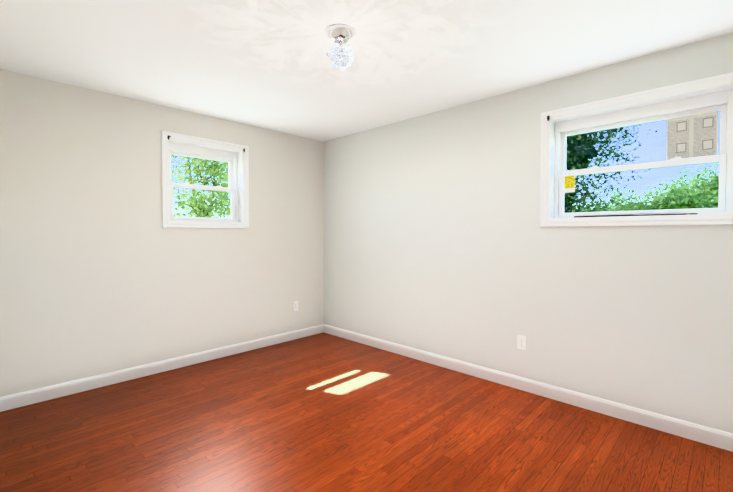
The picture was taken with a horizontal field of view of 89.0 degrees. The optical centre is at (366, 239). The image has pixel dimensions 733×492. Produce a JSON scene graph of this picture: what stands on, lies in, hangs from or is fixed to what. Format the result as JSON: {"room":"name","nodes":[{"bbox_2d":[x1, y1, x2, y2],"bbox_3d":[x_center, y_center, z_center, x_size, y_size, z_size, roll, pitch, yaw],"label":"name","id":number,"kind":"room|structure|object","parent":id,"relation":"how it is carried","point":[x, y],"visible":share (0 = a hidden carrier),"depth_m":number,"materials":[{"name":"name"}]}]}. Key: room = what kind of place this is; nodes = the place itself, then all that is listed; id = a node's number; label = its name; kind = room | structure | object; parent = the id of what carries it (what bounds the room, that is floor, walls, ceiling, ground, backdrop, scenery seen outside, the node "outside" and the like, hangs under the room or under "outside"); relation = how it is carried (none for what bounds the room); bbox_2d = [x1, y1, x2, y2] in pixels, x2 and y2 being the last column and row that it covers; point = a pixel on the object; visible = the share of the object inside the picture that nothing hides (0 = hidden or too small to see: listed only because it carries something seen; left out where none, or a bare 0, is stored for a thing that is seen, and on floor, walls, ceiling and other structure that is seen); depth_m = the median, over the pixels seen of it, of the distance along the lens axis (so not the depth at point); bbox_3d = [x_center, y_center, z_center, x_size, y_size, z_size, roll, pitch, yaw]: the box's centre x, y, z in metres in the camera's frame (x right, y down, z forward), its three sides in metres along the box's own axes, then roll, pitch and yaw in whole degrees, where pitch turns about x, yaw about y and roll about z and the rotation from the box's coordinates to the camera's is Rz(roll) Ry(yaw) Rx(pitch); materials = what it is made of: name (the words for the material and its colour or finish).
{"room":"empty bedroom","nodes":[
{"label":"empty bedroom","id":0,"kind":"room"},
{"bbox_2d":[0,69,323,396],"bbox_3d":[-1.742,-0.007,3.771,0.300,2.440,3.715,1,1,44],"label":"wall","id":1,"kind":"structure","parent":0,"point":[102,271],"depth_m":3.21,"materials":[{"name":"white paint"}]},
{"bbox_2d":[0,324,323,411],"bbox_3d":[-1.630,1.163,3.682,0.014,0.102,3.115,1,1,44],"label":"baseboard","id":2,"kind":"structure","parent":1,"relation":"attached to","point":[17,400],"depth_m":3.29,"materials":[{"name":"white paint"}]},
{"bbox_2d":[161,131,248,227],"bbox_3d":[-1.631,-0.553,3.770,0.238,0.880,0.854,1,1,44],"label":"window","id":3,"kind":"structure","parent":1,"relation":"in","point":[235,157],"depth_m":3.79,"materials":[{"name":"white paint"}]},
{"bbox_2d":[293,301,297,310],"bbox_3d":[-0.850,0.805,4.482,0.008,0.114,0.070,1,1,44],"label":"electrical outlet","id":4,"kind":"object","parent":1,"relation":"attached to","point":[295,305],"visible":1,"depth_m":4.48,"materials":[{"name":"white plastic"}]},
{"bbox_2d":[0,332,732,491],"bbox_3d":[-0.111,1.300,2.207,4.850,0.120,3.715,1,1,44],"label":"floor","id":5,"kind":"structure","parent":0,"point":[323,412],"depth_m":2.33,"materials":[{"name":"brown wood"}]},
{"bbox_2d":[0,0,732,141],"bbox_3d":[-0.111,-1.260,2.163,4.850,0.120,3.715,1,1,44],"label":"ceiling","id":6,"kind":"structure","parent":0,"point":[266,64],"depth_m":2.35,"materials":[{"name":"white paint"}]},
{"bbox_2d":[325,23,355,70],"bbox_3d":[-0.152,-1.096,2.160,0.178,0.209,0.178,1,1,44],"label":"ceiling light","id":7,"kind":"object","parent":6,"relation":"hanging from","point":[339,54],"visible":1,"depth_m":2.12,"materials":[{"name":"clear"}]},
{"bbox_2d":[323,32,732,432],"bbox_3d":[1.187,0.001,3.305,4.550,2.440,0.300,1,1,44],"label":"wall","id":8,"kind":"structure","parent":0,"point":[438,240],"depth_m":3.02,"materials":[{"name":"white paint"}]},
{"bbox_2d":[517,335,525,349],"bbox_3d":[1.261,0.840,3.032,0.070,0.114,0.008,1,1,44],"label":"electrical outlet","id":9,"kind":"object","parent":8,"relation":"attached to","point":[521,341],"visible":1,"depth_m":3.03,"materials":[{"name":"white plastic"}]},
{"bbox_2d":[324,324,732,451],"bbox_3d":[0.975,1.170,3.312,4.236,0.102,0.014,1,1,44],"label":"baseboard","id":10,"kind":"structure","parent":8,"relation":"attached to","point":[695,432],"depth_m":2.80,"materials":[{"name":"white paint"}]},
{"bbox_2d":[540,72,732,226],"bbox_3d":[1.826,-0.532,2.571,1.134,0.880,0.238,1,1,44],"label":"window","id":11,"kind":"structure","parent":8,"relation":"in","point":[688,112],"depth_m":2.50,"materials":[{"name":"white paint"}]},
{"label":"outside","id":12,"kind":"structure","parent":0,"visible":0},
{"bbox_3d":[-0.650,1.473,11.880,70.000,0.200,70.000,1,1,44],"label":"ground","id":13,"kind":"structure","parent":12,"visible":0},
{"bbox_2d":[171,155,229,217],"bbox_3d":[-4.643,-1.769,10.822,4.872,6.346,4.710,1,1,44],"label":"tree","id":14,"kind":"object","parent":13,"relation":"on","point":[203,184],"depth_m":9.70,"materials":[{"name":"green plant"}]},
{"bbox_2d":[564,124,657,212],"bbox_3d":[4.352,-2.004,9.149,6.014,6.931,4.541,1,1,44],"label":"tree","id":15,"kind":"object","parent":13,"relation":"on","point":[586,158],"depth_m":7.79,"materials":[{"name":"green plant"}]},
{"bbox_2d":[574,162,718,211],"bbox_3d":[11.560,-0.959,14.986,7.637,4.613,5.453,1,1,44],"label":"bush","id":16,"kind":"object","parent":13,"relation":"on","point":[680,194],"depth_m":13.71,"materials":[{"name":"green plant"}]}
]}

